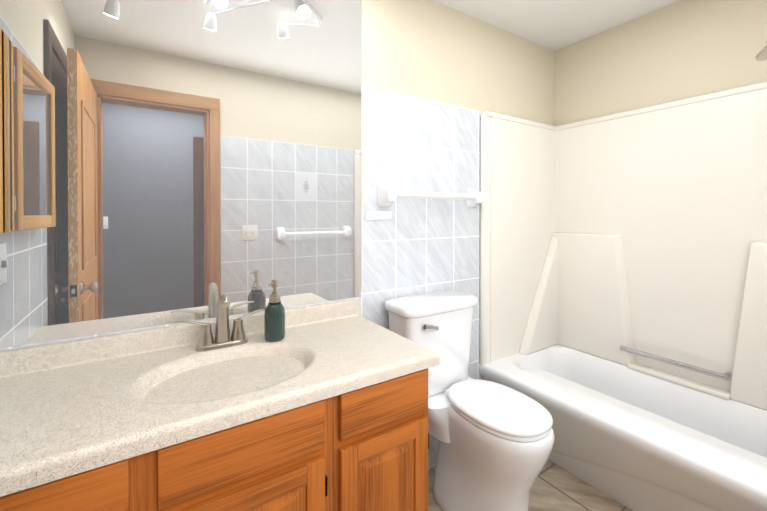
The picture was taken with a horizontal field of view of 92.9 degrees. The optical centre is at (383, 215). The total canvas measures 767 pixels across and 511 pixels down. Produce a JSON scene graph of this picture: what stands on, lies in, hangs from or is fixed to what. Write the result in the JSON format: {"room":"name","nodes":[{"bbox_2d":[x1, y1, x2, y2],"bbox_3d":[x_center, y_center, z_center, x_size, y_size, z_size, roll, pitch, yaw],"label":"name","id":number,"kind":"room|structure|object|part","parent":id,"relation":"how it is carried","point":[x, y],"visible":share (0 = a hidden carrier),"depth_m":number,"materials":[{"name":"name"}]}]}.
{"room":"bathroom","nodes":[
{"label":"bathroom","id":0,"kind":"room"},
{"bbox_2d":[362,0,553,379],"bbox_3d":[-0.001,0.098,1.787,2.910,2.410,0.120,0,0,-33],"label":"wall","id":1,"kind":"structure","parent":0,"point":[432,50],"depth_m":1.95,"materials":[{"name":"beige paint"}]},
{"bbox_2d":[0,299,359,374],"bbox_3d":[-0.594,0.408,1.313,1.155,0.074,0.025,0,0,-33],"label":"backsplash","id":2,"kind":"structure","parent":1,"relation":"attached to","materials":[{"name":"beige stone"}]},
{"bbox_2d":[0,0,361,347],"bbox_3d":[-0.589,-0.351,1.319,1.170,1.431,0.001,0,0,-33],"label":"mirror","id":3,"kind":"object","parent":1,"relation":"attached to","point":[170,161],"visible":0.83,"depth_m":1.24,"materials":[{"name":"clear glass"}]},
{"bbox_2d":[0,86,481,469],"bbox_3d":[-0.265,0.359,1.540,1.955,1.890,0.008,0,0,-33],"label":"wall tile","id":4,"kind":"structure","parent":1,"relation":"attached to","point":[410,144],"depth_m":1.82,"materials":[{"name":"tile"}]},
{"bbox_2d":[365,211,391,219],"bbox_3d":[-0.022,-0.002,1.687,0.143,0.040,0.007,0,0,-33],"label":"switch plate","id":5,"kind":"object","parent":4,"relation":"attached to","point":[378,215],"visible":1,"depth_m":1.68,"materials":[{"name":"white plastic"}]},
{"bbox_2d":[377,183,483,207],"bbox_3d":[0.266,-0.098,1.834,0.656,0.112,0.074,0,0,-33],"label":"towel rail","id":6,"kind":"object","parent":4,"relation":"attached to","point":[388,194],"visible":1,"depth_m":1.75,"materials":[{"name":"white ceramic"}]},
{"bbox_3d":[0.023,-0.097,1.675,0.076,0.112,0.074,0,0,-33],"label":"post","id":7,"kind":"part","parent":6,"relation":"part of","materials":[{"name":"white ceramic"}]},
{"bbox_3d":[0.509,-0.099,1.992,0.076,0.112,0.074,0,0,-33],"label":"post","id":8,"kind":"part","parent":6,"relation":"part of","materials":[{"name":"white ceramic"}]},
{"bbox_2d":[428,459,631,510],"bbox_3d":[0.792,1.341,0.581,2.910,0.060,3.020,0,0,-33],"label":"floor","id":9,"kind":"structure","parent":0,"point":[555,487],"depth_m":1.70,"materials":[{"name":"tile"}]},
{"bbox_2d":[0,279,439,510],"bbox_3d":[-0.451,0.768,1.097,1.155,1.079,0.547,0,0,-33],"label":"bathroom vanity","id":10,"kind":"object","parent":9,"relation":"on","point":[276,405],"visible":1,"depth_m":0.97,"materials":[{"name":"beige stone"}]},
{"bbox_3d":[-0.643,0.553,0.655,0.306,0.128,0.018,0,0,-33],"label":"drawer","id":11,"kind":"part","parent":10,"relation":"part of","materials":[{"name":"brown wood"}]},
{"bbox_2d":[174,295,263,351],"bbox_3d":[-0.537,0.351,1.225,0.289,0.179,0.111,0,0,-33],"label":"faucet","id":12,"kind":"object","parent":10,"relation":"on","point":[238,341],"depth_m":1.22,"materials":[{"name":"silver metal"}]},
{"bbox_3d":[-0.316,0.551,0.868,0.378,0.128,0.018,0,0,-33],"label":"drawer","id":13,"kind":"part","parent":10,"relation":"part of","materials":[{"name":"brown wood"}]},
{"bbox_2d":[264,303,284,341],"bbox_3d":[-0.388,0.366,1.303,0.071,0.150,0.071,0,0,-33],"label":"soap bottle","id":14,"kind":"object","parent":10,"relation":"on","point":[274,315],"depth_m":1.28,"materials":[{"name":"green glass"}]},
{"bbox_3d":[-0.314,0.913,0.867,0.282,0.447,0.008,0,0,-33],"label":"door panel","id":15,"kind":"part","parent":10,"relation":"part of","materials":[{"name":"brown wood"}]},
{"bbox_3d":[0.008,0.550,1.080,0.305,0.128,0.018,0,0,-33],"label":"drawer","id":16,"kind":"part","parent":10,"relation":"part of","materials":[{"name":"brown wood"}]},
{"bbox_3d":[0.012,0.911,1.080,0.212,0.447,0.008,0,0,-33],"label":"door panel","id":17,"kind":"part","parent":10,"relation":"part of","materials":[{"name":"brown wood"}]},
{"bbox_2d":[385,290,554,510],"bbox_3d":[0.352,0.846,1.541,0.451,0.917,0.657,0,0,-33],"label":"toilet","id":18,"kind":"object","parent":9,"relation":"on","point":[496,444],"visible":0.96,"depth_m":1.52,"materials":[{"name":"white ceramic"}]},
{"bbox_3d":[0.228,0.616,1.720,0.408,0.370,0.196,0,0,-33],"label":"tank","id":19,"kind":"part","parent":18,"relation":"part of","materials":[{"name":"white ceramic"}]},
{"bbox_3d":[0.229,0.408,1.717,0.440,0.044,0.222,0,0,-33],"label":"lid","id":20,"kind":"part","parent":18,"relation":"part of","materials":[{"name":"white ceramic"}]},
{"bbox_3d":[0.209,0.483,1.572,0.073,0.038,0.013,0,0,-33],"label":"lever arm","id":21,"kind":"part","parent":18,"relation":"part of"},
{"bbox_3d":[0.435,1.054,1.541,0.304,0.500,0.564,0,0,-33],"label":"bowl","id":22,"kind":"part","parent":18,"relation":"part of","materials":[{"name":"white ceramic"}]},
{"bbox_3d":[0.464,0.794,1.495,0.304,0.020,0.428,0,0,-33],"label":"seat","id":23,"kind":"part","parent":18,"relation":"part of","materials":[{"name":"white plastic"}]},
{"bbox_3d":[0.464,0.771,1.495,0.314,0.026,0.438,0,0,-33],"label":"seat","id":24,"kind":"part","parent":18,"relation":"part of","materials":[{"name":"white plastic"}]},
{"bbox_2d":[479,82,766,510],"bbox_3d":[1.250,0.358,1.638,0.731,1.891,1.522,0,0,-33],"label":"bathtub","id":25,"kind":"object","parent":9,"relation":"on","point":[623,298],"visible":0.98,"depth_m":1.88,"materials":[{"name":"white plastic"}]},
{"bbox_3d":[1.447,0.737,1.849,0.025,0.025,0.445,0,0,-33],"label":"grabbar rail","id":26,"kind":"part","parent":25,"relation":"part of","materials":[{"name":"grey metal"}]},
{"bbox_2d":[434,0,680,50],"bbox_3d":[0.792,-1.129,0.564,2.910,0.060,3.020,0,0,-33],"label":"ceiling","id":27,"kind":"structure","parent":0,"point":[553,25],"depth_m":2.01,"materials":[{"name":"white paint"}]},
{"bbox_2d":[554,0,766,125],"bbox_3d":[1.643,0.097,1.821,0.120,2.410,1.620,0,0,-33],"label":"wall","id":28,"kind":"structure","parent":0,"point":[681,50],"depth_m":1.94,"materials":[{"name":"beige paint"}]},
{"bbox_3d":[-0.694,0.108,0.296,0.120,2.410,1.620,0,0,-33],"label":"wall","id":29,"kind":"structure","parent":0,"visible":0},
{"bbox_2d":[0,28,6,232],"bbox_3d":[-0.920,-0.229,0.807,0.062,0.553,0.497,0,0,-33],"label":"upper cabinet","id":30,"kind":"object","parent":29,"relation":"attached to","point":[3,168],"visible":1,"depth_m":0.99,"materials":[{"name":"brown wood"}]},
{"bbox_3d":[0.885,0.107,0.430,2.670,2.410,0.120,0,0,-33],"label":"wall","id":31,"kind":"structure","parent":0,"visible":0},
{"bbox_2d":[755,45,766,60],"bbox_3d":[1.518,-0.664,1.202,0.124,0.162,0.415,0,0,-33],"label":"shower head","id":32,"kind":"object","parent":31,"relation":"attached to","point":[761,55],"visible":1,"depth_m":1.34}
]}

